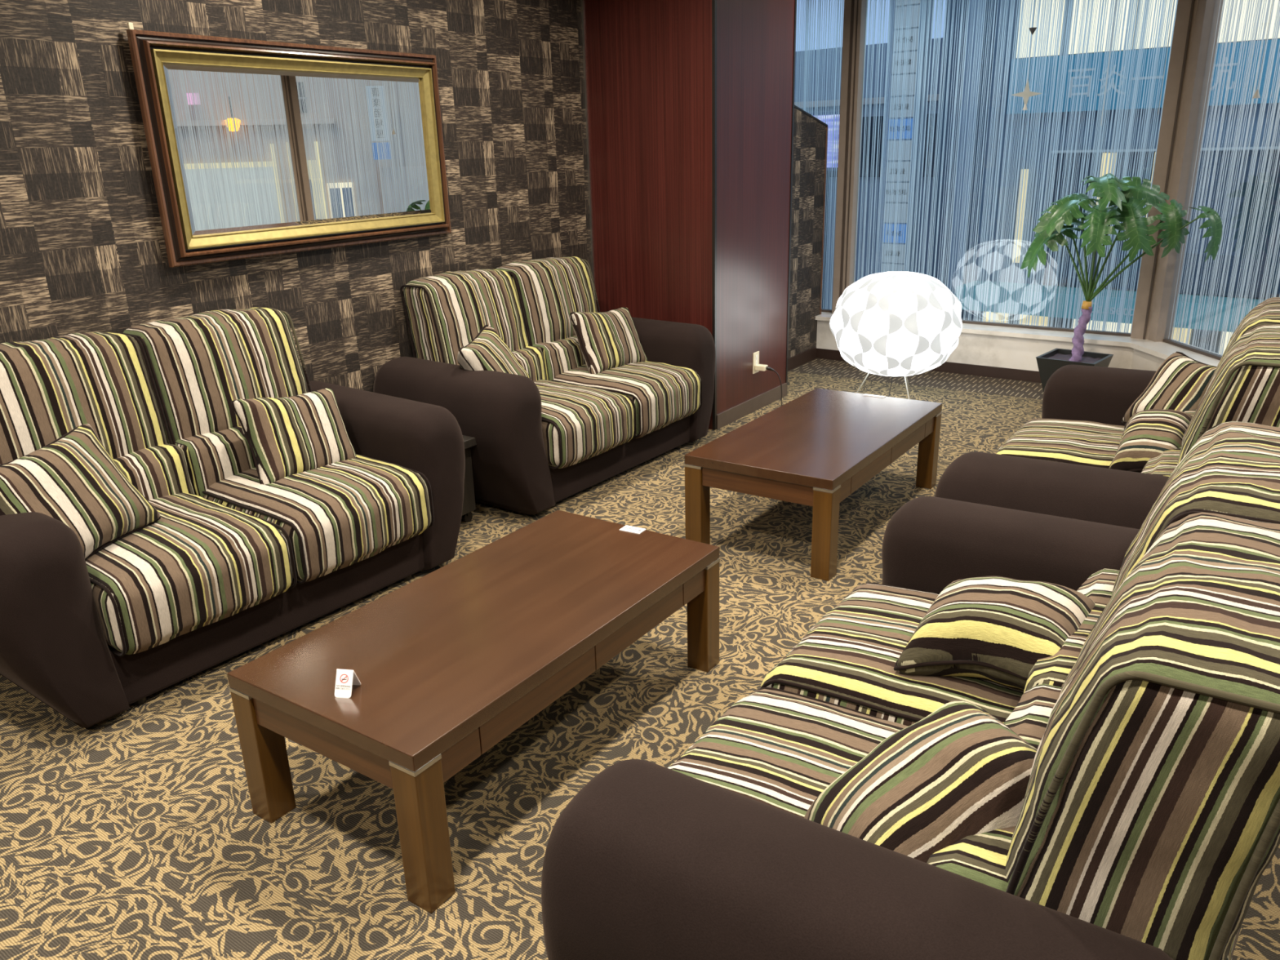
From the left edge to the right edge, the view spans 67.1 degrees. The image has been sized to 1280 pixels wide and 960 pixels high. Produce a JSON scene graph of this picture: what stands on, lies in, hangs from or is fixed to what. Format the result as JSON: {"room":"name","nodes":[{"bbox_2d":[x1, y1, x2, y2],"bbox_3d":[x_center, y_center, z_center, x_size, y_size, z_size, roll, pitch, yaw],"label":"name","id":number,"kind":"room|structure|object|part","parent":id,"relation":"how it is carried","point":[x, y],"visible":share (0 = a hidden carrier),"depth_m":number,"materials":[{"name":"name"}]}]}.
{"room":"hotel lobby lounge","nodes":[
{"label":"hotel lobby lounge","id":0,"kind":"room"},
{"bbox_2d":[0,0,591,391],"bbox_3d":[-1.611,-1.001,3.612,0.100,2.620,9.600,11,23,32],"label":"wall","id":1,"kind":"structure","parent":0,"point":[82,246],"depth_m":3.78,"materials":[{"name":"paper"}]},
{"bbox_2d":[126,22,451,267],"bbox_3d":[-1.280,-1.331,3.851,0.051,0.792,1.420,11,22,31],"label":"wall mirror","id":2,"kind":"object","parent":1,"relation":"attached to","point":[256,148],"visible":1,"depth_m":3.73,"materials":[{"name":"brown wood"}]},
{"bbox_2d":[163,63,432,236],"bbox_3d":[-1.290,-1.323,3.862,0.004,0.578,1.228,11,22,31],"label":"mirror glass","id":3,"kind":"object","parent":2,"relation":"attached to","point":[260,149],"depth_m":3.78,"materials":[{"name":"white"}]},
{"bbox_2d":[0,358,1279,959],"bbox_3d":[0.645,0.774,2.490,5.617,0.120,9.362,11,23,32],"label":"floor","id":4,"kind":"structure","parent":0,"point":[134,833],"depth_m":2.45,"materials":[{"name":"brown carpet"}]},
{"bbox_2d":[0,306,465,728],"bbox_3d":[-1.446,-0.005,3.240,0.929,0.972,1.671,12,23,34],"label":"sofa","id":5,"kind":"object","parent":4,"relation":"on","point":[233,563],"visible":0.86,"depth_m":3.11,"materials":[{"name":"fabric"}]},
{"bbox_3d":[-1.861,0.338,2.768,0.830,0.612,0.275,12,23,34],"label":"arm","id":6,"kind":"part","parent":5,"relation":"part of"},
{"bbox_2d":[0,423,160,559],"bbox_3d":[-1.630,0.058,2.740,0.232,0.337,0.460,4,20,17],"label":"pillow","id":7,"kind":"object","parent":5,"relation":"on","point":[73,480],"visible":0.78,"depth_m":2.72,"materials":[{"name":"fabric"}]},
{"bbox_2d":[0,332,168,464],"bbox_3d":[-1.881,-0.214,3.116,0.293,0.467,0.601,12,23,34],"label":"cushion","id":8,"kind":"object","parent":5,"relation":"on","point":[114,384],"depth_m":3.08,"materials":[{"name":"fabric"}]},
{"bbox_2d":[112,443,195,500],"bbox_3d":[-1.765,0.062,3.132,0.236,0.256,0.588,12,23,34],"label":"lumbar cushion","id":9,"kind":"object","parent":5,"relation":"on","point":[158,471],"depth_m":3.20,"materials":[{"name":"fabric"}]},
{"bbox_2d":[84,493,293,654],"bbox_3d":[-1.498,0.260,2.994,0.646,0.284,0.583,12,23,34],"label":"seat cushion","id":10,"kind":"object","parent":5,"relation":"on","point":[207,562],"depth_m":2.81,"materials":[{"name":"fabric"}]},
{"bbox_2d":[172,426,255,497],"bbox_3d":[-1.425,-0.097,3.572,0.240,0.253,0.591,12,23,34],"label":"lumbar cushion","id":11,"kind":"object","parent":5,"relation":"on","point":[212,456],"depth_m":3.35,"materials":[{"name":"fabric"}]},
{"bbox_2d":[123,306,306,444],"bbox_3d":[-1.540,-0.377,3.557,0.293,0.471,0.597,12,23,34],"label":"cushion","id":12,"kind":"object","parent":5,"relation":"on","point":[194,366],"depth_m":3.42,"materials":[{"name":"fabric"}]},
{"bbox_2d":[231,387,355,484],"bbox_3d":[-1.226,-0.152,3.467,0.215,0.337,0.434,13,24,35],"label":"pillow","id":13,"kind":"object","parent":5,"relation":"on","point":[286,436],"visible":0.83,"depth_m":3.38,"materials":[{"name":"fabric"}]},
{"bbox_2d":[202,453,431,582],"bbox_3d":[-1.157,0.100,3.436,0.645,0.282,0.582,12,23,34],"label":"seat cushion","id":14,"kind":"object","parent":5,"relation":"on","point":[338,517],"depth_m":3.26,"materials":[{"name":"fabric"}]},
{"bbox_3d":[-1.042,-0.050,3.829,0.830,0.612,0.275,12,23,34],"label":"arm","id":15,"kind":"part","parent":5,"relation":"part of"},
{"bbox_2d":[462,435,476,522],"bbox_3d":[-0.945,-0.009,4.112,0.530,0.386,0.300,11,23,32],"label":"side table","id":16,"kind":"object","parent":4,"relation":"on","point":[468,504],"visible":0.2,"depth_m":4.05,"materials":[{"name":"black wood"}]},
{"bbox_2d":[226,510,719,913],"bbox_3d":[-0.351,0.501,2.585,0.607,0.386,1.217,11,23,32],"label":"coffee table","id":17,"kind":"object","parent":4,"relation":"on","point":[451,661],"visible":0.99,"depth_m":2.29,"materials":[{"name":"brown wood"}]},
{"bbox_3d":[-0.892,0.643,2.289,0.072,0.339,0.072,11,23,32],"label":"leg","id":18,"kind":"part","parent":17,"relation":"part of","materials":[{"name":"brown wood"}]},
{"bbox_2d":[334,668,360,697],"bbox_3d":[-0.643,0.439,2.113,0.039,0.054,0.055,2,19,10],"label":"no smoking sign","id":19,"kind":"object","parent":17,"relation":"on","point":[345,679],"visible":1,"depth_m":2.10,"materials":[{"name":"white plastic"}]},
{"bbox_3d":[-0.645,0.444,2.101,0.039,0.059,0.002,2,-8,10],"label":"panel","id":20,"kind":"part","parent":19,"relation":"part of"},
{"bbox_3d":[-0.640,0.435,2.126,0.039,0.059,0.002,2,46,10],"label":"panel","id":21,"kind":"part","parent":19,"relation":"part of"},
{"bbox_3d":[-0.449,0.729,2.004,0.072,0.339,0.072,11,23,32],"label":"leg","id":22,"kind":"part","parent":17,"relation":"part of","materials":[{"name":"brown wood"}]},
{"bbox_3d":[-0.235,0.496,2.233,0.022,0.075,0.412,11,23,32],"label":"drawer","id":23,"kind":"part","parent":17,"relation":"part of","materials":[{"name":"brown wood"}]},
{"bbox_2d":[619,524,645,533],"bbox_3d":[-0.023,0.152,2.974,0.072,0.002,0.042,9,22,29],"label":"table card","id":24,"kind":"object","parent":17,"relation":"on","point":[626,528],"visible":1,"depth_m":2.97,"materials":[{"name":"paper"}]},
{"bbox_3d":[-0.003,0.378,2.556,0.022,0.075,0.412,11,23,32],"label":"drawer","id":25,"kind":"part","parent":17,"relation":"part of","materials":[{"name":"brown wood"}]},
{"bbox_3d":[0.190,0.404,2.895,0.072,0.339,0.072,11,23,32],"label":"leg","id":26,"kind":"part","parent":17,"relation":"part of","materials":[{"name":"brown wood"}]},
{"bbox_2d":[373,256,715,515],"bbox_3d":[-0.377,-0.540,4.706,0.932,0.972,1.674,12,23,34],"label":"sofa","id":27,"kind":"object","parent":4,"relation":"on","point":[543,441],"visible":0.91,"depth_m":4.42,"materials":[{"name":"fabric"}]},
{"bbox_3d":[-0.788,-0.196,4.232,0.830,0.612,0.275,12,23,34],"label":"arm","id":28,"kind":"part","parent":27,"relation":"part of"},
{"bbox_2d":[403,268,528,364],"bbox_3d":[-0.811,-0.748,4.578,0.294,0.473,0.598,12,23,34],"label":"cushion","id":29,"kind":"object","parent":27,"relation":"on","point":[447,310],"depth_m":4.41,"materials":[{"name":"fabric"}]},
{"bbox_2d":[457,324,532,380],"bbox_3d":[-0.640,-0.488,4.218,0.245,0.339,0.352,3,20,13],"label":"pillow","id":30,"kind":"object","parent":27,"relation":"on","point":[487,351],"visible":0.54,"depth_m":4.16,"materials":[{"name":"fabric"}]},
{"bbox_2d":[511,346,546,381],"bbox_3d":[-0.697,-0.470,4.595,0.238,0.255,0.594,12,23,34],"label":"lumbar cushion","id":31,"kind":"object","parent":27,"relation":"on","point":[532,358],"depth_m":4.68,"materials":[{"name":"fabric"}]},
{"bbox_2d":[495,256,597,344],"bbox_3d":[-0.472,-0.910,5.025,0.293,0.468,0.596,12,23,34],"label":"cushion","id":32,"kind":"object","parent":27,"relation":"on","point":[548,289],"depth_m":4.88,"materials":[{"name":"fabric"}]},
{"bbox_2d":[532,335,586,380],"bbox_3d":[-0.359,-0.633,5.041,0.237,0.254,0.592,12,23,34],"label":"lumbar cushion","id":33,"kind":"object","parent":27,"relation":"on","point":[562,355],"depth_m":4.84,"materials":[{"name":"fabric"}]},
{"bbox_2d":[533,379,634,468],"bbox_3d":[-0.426,-0.274,4.460,0.646,0.281,0.581,12,23,34],"label":"seat cushion","id":34,"kind":"object","parent":27,"relation":"on","point":[581,424],"depth_m":4.27,"materials":[{"name":"fabric"}]},
{"bbox_2d":[569,306,648,373],"bbox_3d":[-0.154,-0.710,4.948,0.223,0.342,0.466,13,24,37],"label":"pillow","id":35,"kind":"object","parent":27,"relation":"on","point":[607,340],"visible":0.86,"depth_m":4.83,"materials":[{"name":"fabric"}]},
{"bbox_2d":[553,360,701,438],"bbox_3d":[-0.088,-0.438,4.905,0.646,0.284,0.581,12,23,34],"label":"seat cushion","id":36,"kind":"object","parent":27,"relation":"on","point":[664,394],"depth_m":4.73,"materials":[{"name":"fabric"}]},
{"bbox_3d":[0.023,-0.586,5.299,0.830,0.612,0.275,12,23,34],"label":"arm","id":37,"kind":"part","parent":27,"relation":"part of"},
{"bbox_2d":[684,388,942,581],"bbox_3d":[0.765,-0.037,4.058,0.607,0.386,1.217,11,23,32],"label":"coffee table","id":38,"kind":"object","parent":4,"relation":"on","point":[817,448],"visible":0.98,"depth_m":3.74,"materials":[{"name":"brown wood"}]},
{"bbox_3d":[0.225,0.104,3.763,0.072,0.339,0.072,11,23,32],"label":"leg","id":39,"kind":"part","parent":38,"relation":"part of","materials":[{"name":"brown wood"}]},
{"bbox_3d":[0.667,0.190,3.477,0.072,0.339,0.072,11,23,32],"label":"leg","id":40,"kind":"part","parent":38,"relation":"part of","materials":[{"name":"brown wood"}]},
{"bbox_3d":[0.881,-0.043,3.707,0.022,0.075,0.412,11,23,32],"label":"drawer","id":41,"kind":"part","parent":38,"relation":"part of","materials":[{"name":"brown wood"}]},
{"bbox_2d":[863,393,885,397],"bbox_3d":[1.083,-0.389,4.458,0.100,0.002,0.028,11,23,32],"label":"table card","id":42,"kind":"object","parent":38,"relation":"on","point":[865,394],"visible":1,"depth_m":4.46,"materials":[{"name":"paper"}]},
{"bbox_3d":[1.113,-0.161,4.030,0.022,0.075,0.412,11,23,32],"label":"drawer","id":43,"kind":"part","parent":38,"relation":"part of","materials":[{"name":"brown wood"}]},
{"bbox_3d":[1.306,-0.135,4.369,0.072,0.339,0.072,11,23,32],"label":"leg","id":44,"kind":"part","parent":38,"relation":"part of","materials":[{"name":"brown wood"}]},
{"bbox_2d":[773,370,893,405],"bbox_3d":[1.183,-0.527,5.653,0.772,0.250,0.241,-6,19,-12],"label":"lamp cord","id":45,"kind":"object","parent":4,"relation":"on","point":[774,371],"visible":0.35,"depth_m":5.70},
{"bbox_2d":[829,271,962,399],"bbox_3d":[1.522,-0.850,5.769,0.758,0.764,0.752,5,20,17],"label":"floor lamp","id":46,"kind":"object","parent":4,"relation":"on","point":[895,323],"visible":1,"depth_m":5.46,"materials":[{"name":"white plastic"}]},
{"bbox_3d":[1.390,-0.636,5.869,0.171,0.299,0.007,3,20,14],"label":"leg","id":47,"kind":"part","parent":46,"relation":"part of","materials":[{"name":"metal"}]},
{"bbox_3d":[1.568,-0.584,5.705,0.008,0.300,0.172,-7,20,-15],"label":"leg","id":48,"kind":"part","parent":46,"relation":"part of","materials":[{"name":"metal"}]},
{"bbox_3d":[1.627,-0.664,5.931,0.007,0.300,0.171,16,26,41],"label":"leg","id":49,"kind":"part","parent":46,"relation":"part of","materials":[{"name":"metal"}]},
{"bbox_2d":[541,421,1279,959],"bbox_3d":[0.636,0.428,1.817,0.972,0.974,1.674,11,23,32],"label":"sofa","id":50,"kind":"object","parent":4,"relation":"on","point":[1148,826],"visible":0.91,"depth_m":1.25,"materials":[{"name":"fabric"}]},
{"bbox_2d":[666,688,907,817],"bbox_3d":[0.343,0.645,1.732,0.645,0.285,0.582,11,23,32],"label":"seat cushion","id":51,"kind":"object","parent":50,"relation":"on","point":[780,748],"depth_m":1.78,"materials":[{"name":"fabric"}]},
{"bbox_3d":[0.242,0.777,1.331,0.830,0.612,0.275,11,23,32],"label":"arm","id":52,"kind":"part","parent":50,"relation":"part of"},
{"bbox_2d":[760,583,1024,726],"bbox_3d":[0.667,0.481,2.187,0.645,0.285,0.581,11,23,32],"label":"seat cushion","id":53,"kind":"object","parent":50,"relation":"on","point":[848,658],"depth_m":2.07,"materials":[{"name":"fabric"}]},
{"bbox_2d":[804,700,1037,862],"bbox_3d":[0.448,0.493,1.459,0.350,0.254,0.272,-8,20,-18],"label":"pillow","id":54,"kind":"object","parent":50,"relation":"on","point":[957,772],"visible":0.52,"depth_m":1.38,"materials":[{"name":"fabric"}]},
{"bbox_2d":[893,576,1094,689],"bbox_3d":[0.757,0.313,2.008,0.365,0.204,0.305,12,23,34],"label":"pillow","id":55,"kind":"object","parent":50,"relation":"on","point":[995,628],"visible":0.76,"depth_m":1.93,"materials":[{"name":"fabric"}]},
{"bbox_2d":[926,684,1062,892],"bbox_3d":[0.611,0.558,1.510,0.235,0.256,0.589,11,23,32],"label":"lumbar cushion","id":56,"kind":"object","parent":50,"relation":"on","point":[984,858],"depth_m":1.33,"materials":[{"name":"fabric"}]},
{"bbox_3d":[1.022,0.380,2.419,0.830,0.612,0.275,11,23,32],"label":"arm","id":57,"kind":"part","parent":50,"relation":"part of"},
{"bbox_2d":[1023,568,1119,693],"bbox_3d":[0.937,0.394,1.963,0.240,0.253,0.595,11,23,32],"label":"lumbar cushion","id":58,"kind":"object","parent":50,"relation":"on","point":[1097,584],"depth_m":1.91,"materials":[{"name":"fabric"}]},
{"bbox_2d":[1004,511,1279,959],"bbox_3d":[0.736,0.326,1.336,0.322,0.471,0.598,11,23,32],"label":"cushion","id":59,"kind":"object","parent":50,"relation":"on","point":[1150,812],"depth_m":1.11,"materials":[{"name":"fabric"}]},
{"bbox_2d":[1110,421,1279,599],"bbox_3d":[1.060,0.161,1.790,0.321,0.470,0.601,11,23,32],"label":"cushion","id":60,"kind":"object","parent":50,"relation":"on","point":[1233,469],"depth_m":1.64,"materials":[{"name":"fabric"}]},
{"bbox_3d":[0.936,0.562,1.651,0.183,0.430,1.150,11,23,32],"label":"frame","id":61,"kind":"part","parent":50,"relation":"part of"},
{"bbox_2d":[934,297,1279,528],"bbox_3d":[1.646,-0.085,3.229,0.971,0.970,1.673,11,23,32],"label":"sofa","id":62,"kind":"object","parent":4,"relation":"on","point":[1058,463],"visible":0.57,"depth_m":2.72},
{"bbox_3d":[1.253,0.263,2.741,0.830,0.612,0.275,11,23,32],"label":"arm","id":63,"kind":"part","parent":62,"relation":"part of"},
{"bbox_2d":[995,418,1124,468],"bbox_3d":[1.679,-0.034,3.598,0.644,0.284,0.581,11,23,32],"label":"seat cushion","id":64,"kind":"object","parent":62,"relation":"on","point":[1095,442],"depth_m":3.52,"materials":[{"name":"fabric"}]},
{"bbox_3d":[2.033,-0.134,3.830,0.830,0.612,0.275,11,23,32],"label":"arm","id":65,"kind":"part","parent":62,"relation":"part of"},
{"bbox_2d":[1108,408,1192,472],"bbox_3d":[1.649,-0.109,3.081,0.238,0.225,0.274,12,23,35],"label":"pillow","id":66,"kind":"object","parent":62,"relation":"on","point":[1147,434],"visible":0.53,"depth_m":3.01,"materials":[{"name":"fabric"}]},
{"bbox_2d":[1141,447,1181,476],"bbox_3d":[1.621,0.043,2.920,0.239,0.255,0.589,11,23,32],"label":"lumbar cushion","id":67,"kind":"object","parent":62,"relation":"on","point":[1166,463],"depth_m":2.87,"materials":[{"name":"fabric"}]},
{"bbox_2d":[1121,351,1217,423],"bbox_3d":[1.932,-0.295,3.472,0.221,0.276,0.295,-6,19,-12],"label":"pillow","id":68,"kind":"object","parent":62,"relation":"on","point":[1180,383],"visible":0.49,"depth_m":3.43,"materials":[{"name":"fabric"}]},
{"bbox_2d":[1184,409,1195,416],"bbox_3d":[1.948,-0.122,3.376,0.239,0.254,0.589,11,23,32],"label":"lumbar cushion","id":69,"kind":"object","parent":62,"relation":"on","point":[1191,412],"depth_m":3.35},
{"bbox_2d":[1177,324,1279,465],"bbox_3d":[1.744,-0.186,2.747,0.324,0.469,0.597,11,23,32],"label":"cushion","id":70,"kind":"object","parent":62,"relation":"on","point":[1245,386],"depth_m":2.51,"materials":[{"name":"fabric"}]},
{"bbox_2d":[1210,297,1279,379],"bbox_3d":[2.070,-0.352,3.201,0.322,0.468,0.600,11,23,32],"label":"cushion","id":71,"kind":"object","parent":62,"relation":"on","point":[1268,312],"depth_m":3.06,"materials":[{"name":"fabric"}]},
{"bbox_2d":[1020,173,1222,392],"bbox_3d":[2.674,-1.069,5.500,1.028,1.297,0.521,11,23,32],"label":"philodendron","id":72,"kind":"object","parent":4,"relation":"on","point":[1134,196],"visible":1,"depth_m":5.35,"materials":[{"name":"green plant"}]},
{"bbox_2d":[1035,347,1113,392],"bbox_3d":[2.579,-0.609,5.757,0.336,0.266,0.336,15,25,40],"label":"pot","id":73,"kind":"object","parent":72,"relation":"attached to","point":[1048,362],"depth_m":5.71,"materials":[{"name":"plastic"}]},
{"bbox_3d":[2.584,-0.849,5.664,0.094,0.340,0.070,11,23,32],"label":"wrapped stem","id":74,"kind":"part","parent":72,"relation":"part of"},
{"bbox_2d":[580,0,796,430],"bbox_3d":[0.303,-1.710,5.516,0.807,2.620,0.920,11,23,32],"label":"wall pillar","id":75,"kind":"structure","parent":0,"point":[690,104],"depth_m":5.18,"materials":[{"name":"brown wood"}]},
{"bbox_3d":[0.383,-1.519,4.958,0.016,2.620,0.020,11,23,32],"label":"corner trim","id":76,"kind":"part","parent":75,"relation":"part of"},
{"bbox_2d":[716,382,786,429],"bbox_3d":[0.673,-0.446,5.716,0.010,0.082,0.876,11,23,32],"label":"baseboard","id":77,"kind":"structure","parent":75,"relation":"attached to","point":[730,415],"depth_m":5.67,"materials":[{"name":"wood"}]},
{"bbox_2d":[752,351,759,373],"bbox_3d":[0.681,-0.689,5.656,0.009,0.124,0.070,11,23,32],"label":"wall outlet","id":78,"kind":"object","parent":75,"relation":"attached to","point":[755,355],"visible":1,"depth_m":5.64,"materials":[{"name":"beige plastic"}]},
{"bbox_2d":[755,364,773,371],"bbox_3d":[0.730,-0.654,5.640,0.101,0.034,0.056,11,23,32],"label":"plug","id":79,"kind":"object","parent":78,"relation":"attached to","point":[762,367],"visible":1,"depth_m":5.63,"materials":[{"name":"beige plastic"}]},
{"bbox_3d":[0.883,-1.774,5.656,0.016,2.620,0.018,11,23,32],"label":"corner trim","id":80,"kind":"part","parent":75,"relation":"part of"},
{"bbox_2d":[787,107,826,371],"bbox_3d":[0.923,-1.639,6.429,0.152,1.860,1.165,11,23,32],"label":"wall","id":81,"kind":"structure","parent":0,"point":[809,134],"depth_m":6.65,"materials":[{"name":"paper"}]},
{"bbox_2d":[794,105,827,126],"bbox_3d":[0.899,-2.403,6.171,0.150,0.272,1.170,11,23,32],"label":"trim","id":82,"kind":"structure","parent":81,"relation":"attached to","point":[795,106],"depth_m":6.39,"materials":[{"name":"metal"}]},
{"bbox_2d":[819,126,827,314],"bbox_3d":[1.244,-1.825,6.880,0.146,1.300,0.022,11,23,32],"label":"trim","id":83,"kind":"structure","parent":81,"relation":"attached to","point":[826,144],"depth_m":6.83,"materials":[{"name":"brown wood"}]},
{"bbox_2d":[831,0,866,314],"bbox_3d":[1.455,-2.252,6.704,0.128,2.188,0.109,11,23,32],"label":"window frame","id":84,"kind":"structure","parent":81,"relation":"attached to","point":[855,12],"depth_m":6.64,"materials":[{"name":"brown metal"}]},
{"bbox_2d":[816,320,1164,371],"bbox_3d":[2.834,-0.276,4.741,1.620,0.285,6.748,-9,20,-20],"label":"sill","id":85,"kind":"structure","parent":81,"relation":"attached to","point":[998,351],"depth_m":6.27,"materials":[{"name":"stone"}]},
{"bbox_2d":[815,311,1221,366],"bbox_3d":[2.843,-0.427,4.702,1.717,0.027,6.798,-9,20,-20],"label":"trim","id":86,"kind":"structure","parent":81,"relation":"attached to","point":[1163,350],"depth_m":6.00,"materials":[{"name":"stone"}]},
{"bbox_2d":[821,308,1222,359],"bbox_3d":[2.897,-0.454,4.709,1.480,0.016,6.748,-9,20,-20],"label":"trim","id":87,"kind":"structure","parent":81,"relation":"attached to","point":[1213,355],"depth_m":6.11,"materials":[{"name":"brown metal"}]},
{"bbox_2d":[1130,0,1223,342],"bbox_3d":[3.093,-1.898,5.548,0.132,2.188,0.242,-13,22,-29],"label":"window frame","id":88,"kind":"structure","parent":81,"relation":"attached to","point":[1196,20],"depth_m":5.50,"materials":[{"name":"brown metal"}]},
{"bbox_2d":[816,347,1041,382],"bbox_3d":[2.740,-0.152,4.716,1.408,0.072,6.579,-9,20,-20],"label":"baseboard","id":89,"kind":"structure","parent":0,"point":[947,366],"depth_m":6.43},
{"bbox_3d":[2.212,-2.463,3.716,5.654,0.120,4.021,11,23,32],"label":"wall header","id":90,"kind":"structure","parent":0,"visible":0},
{"bbox_2d":[794,0,843,309],"bbox_3d":[1.200,-2.325,6.929,0.568,2.185,0.017,12,23,34],"label":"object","id":91,"kind":"object","parent":90,"relation":"hanging from","point":[806,4],"visible":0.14,"depth_m":6.73,"materials":[{"name":"fabric"}]},
{"bbox_2d":[853,0,1177,333],"bbox_3d":[2.287,-2.093,6.172,1.880,2.185,0.018,12,23,34],"label":"curtain","id":92,"kind":"object","parent":90,"relation":"hanging from","point":[920,61],"visible":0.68,"depth_m":6.13,"materials":[{"name":"fabric"}]},
{"bbox_2d":[1010,0,1043,110],"bbox_3d":[2.350,-2.668,5.779,0.190,0.845,0.048,11,23,32],"label":"garland","id":93,"kind":"object","parent":90,"relation":"hanging from","point":[1026,94],"visible":1,"depth_m":5.88,"materials":[{"name":"white plastic"}]},
{"bbox_2d":[1101,0,1116,123],"bbox_3d":[2.713,-2.543,5.548,0.002,0.950,0.002,11,23,32],"label":"thread","id":94,"kind":"object","parent":90,"relation":"hanging from","point":[1116,0],"visible":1,"depth_m":5.59,"materials":[{"name":"white fabric"}]},
{"bbox_2d":[1157,2,1173,115],"bbox_3d":[2.957,-2.518,5.381,0.002,0.900,0.002,11,23,32],"label":"thread","id":95,"kind":"object","parent":90,"relation":"hanging from","point":[1173,2],"visible":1,"depth_m":5.43,"materials":[{"name":"white fabric"}]},
{"bbox_2d":[1168,0,1279,355],"bbox_3d":[3.201,-1.669,4.872,0.018,2.185,1.237,-3,19,-3],"label":"curtain","id":96,"kind":"object","parent":90,"relation":"hanging from","point":[1224,1],"visible":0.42,"depth_m":5.14,"materials":[{"name":"fabric"}]},
{"bbox_2d":[1252,2,1272,97],"bbox_3d":[3.108,-2.332,4.746,0.036,0.845,0.036,11,23,32],"label":"bell ornament","id":97,"kind":"object","parent":90,"relation":"hanging from","point":[1256,95],"visible":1,"depth_m":4.87,"materials":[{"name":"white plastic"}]},
{"label":"outside","id":98,"kind":"structure","parent":0,"visible":0},
{"bbox_3d":[13.360,-2.053,20.087,80.000,0.100,32.600,11,23,32],"label":"floor","id":99,"kind":"structure","parent":98,"visible":0},
{"bbox_2d":[808,111,839,308],"bbox_3d":[3.091,-3.544,16.828,0.800,5.370,0.300,14,24,38],"label":"video screen","id":100,"kind":"object","parent":99,"relation":"on","point":[827,113],"visible":0.1,"depth_m":15.93,"materials":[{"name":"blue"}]},
{"bbox_3d":[3.065,-5.660,16.139,0.800,0.920,0.200,14,24,38],"label":"screen frame","id":101,"kind":"part","parent":100,"relation":"part of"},
{"bbox_3d":[3.134,-3.127,17.013,0.200,4.460,0.160,14,24,38],"label":"post","id":102,"kind":"part","parent":100,"relation":"part of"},
{"bbox_2d":[794,37,943,309],"bbox_3d":[2.065,-5.489,20.892,10.720,6.450,3.300,14,24,38],"label":"building","id":103,"kind":"structure","parent":99,"relation":"on","point":[820,98],"depth_m":16.91,"materials":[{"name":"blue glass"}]},
{"bbox_3d":[0.985,-7.260,18.979,10.720,0.100,0.100,14,24,38],"label":"cornice","id":104,"kind":"part","parent":103,"relation":"part of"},
{"bbox_2d":[875,0,933,273],"bbox_3d":[4.068,-5.061,14.966,0.560,9.400,0.355,14,24,38],"label":"tower","id":105,"kind":"structure","parent":99,"relation":"on","point":[893,11],"depth_m":14.74,"materials":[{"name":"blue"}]},
{"bbox_3d":[4.035,-3.309,15.436,0.380,0.285,0.050,14,24,38],"label":"sign panel","id":106,"kind":"part","parent":105,"relation":"part of","materials":[{"name":"grey"}]},
{"bbox_3d":[4.028,-3.602,15.335,0.380,0.285,0.050,14,24,38],"label":"sign panel","id":107,"kind":"part","parent":105,"relation":"part of","materials":[{"name":"grey"}]},
{"bbox_3d":[4.020,-3.895,15.234,0.380,0.285,0.050,14,24,38],"label":"sign panel","id":108,"kind":"part","parent":105,"relation":"part of","materials":[{"name":"blue"}]},
{"bbox_3d":[4.012,-4.188,15.133,0.380,0.285,0.050,14,24,38],"label":"sign panel","id":109,"kind":"part","parent":105,"relation":"part of","materials":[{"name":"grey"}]},
{"bbox_3d":[4.004,-4.481,15.032,0.380,0.285,0.050,14,24,38],"label":"sign panel","id":110,"kind":"part","parent":105,"relation":"part of","materials":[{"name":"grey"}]},
{"bbox_3d":[3.996,-4.774,14.931,0.380,0.285,0.050,14,24,38],"label":"sign panel","id":111,"kind":"part","parent":105,"relation":"part of","materials":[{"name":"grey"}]},
{"bbox_3d":[3.988,-5.067,14.830,0.380,0.285,0.050,14,24,38],"label":"sign panel","id":112,"kind":"part","parent":105,"relation":"part of","materials":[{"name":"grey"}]},
{"bbox_3d":[3.980,-5.360,14.729,0.380,0.285,0.050,14,24,38],"label":"sign panel","id":113,"kind":"part","parent":105,"relation":"part of","materials":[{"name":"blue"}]},
{"bbox_3d":[3.972,-5.653,14.627,0.380,0.285,0.050,14,24,38],"label":"sign panel","id":114,"kind":"part","parent":105,"relation":"part of","materials":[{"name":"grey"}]},
{"bbox_3d":[3.964,-5.946,14.527,0.380,0.285,0.050,14,24,38],"label":"sign panel","id":115,"kind":"part","parent":105,"relation":"part of","materials":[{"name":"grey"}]},
{"bbox_3d":[3.956,-6.239,14.425,0.380,0.285,0.050,14,24,38],"label":"sign panel","id":116,"kind":"part","parent":105,"relation":"part of","materials":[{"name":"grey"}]},
{"bbox_3d":[3.948,-6.532,14.324,0.380,0.285,0.050,14,24,38],"label":"sign panel","id":117,"kind":"part","parent":105,"relation":"part of","materials":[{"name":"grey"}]},
{"bbox_3d":[3.940,-6.825,14.223,0.380,0.285,0.050,14,24,38],"label":"sign panel","id":118,"kind":"part","parent":105,"relation":"part of","materials":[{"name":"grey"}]},
{"bbox_3d":[3.932,-7.118,14.122,0.380,0.285,0.050,14,24,38],"label":"sign panel","id":119,"kind":"part","parent":105,"relation":"part of","materials":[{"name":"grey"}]},
{"bbox_2d":[928,0,997,319],"bbox_3d":[6.135,-5.572,16.287,0.770,9.400,3.920,14,24,38],"label":"tower building","id":120,"kind":"structure","parent":99,"relation":"on","point":[956,202],"depth_m":14.85,"materials":[{"name":"glass"}]},
{"bbox_2d":[955,0,1279,354],"bbox_3d":[9.348,-4.701,12.741,8.750,9.900,4.009,14,24,38],"label":"building","id":121,"kind":"structure","parent":99,"relation":"on","point":[1276,2],"depth_m":13.27,"materials":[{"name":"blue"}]}
]}

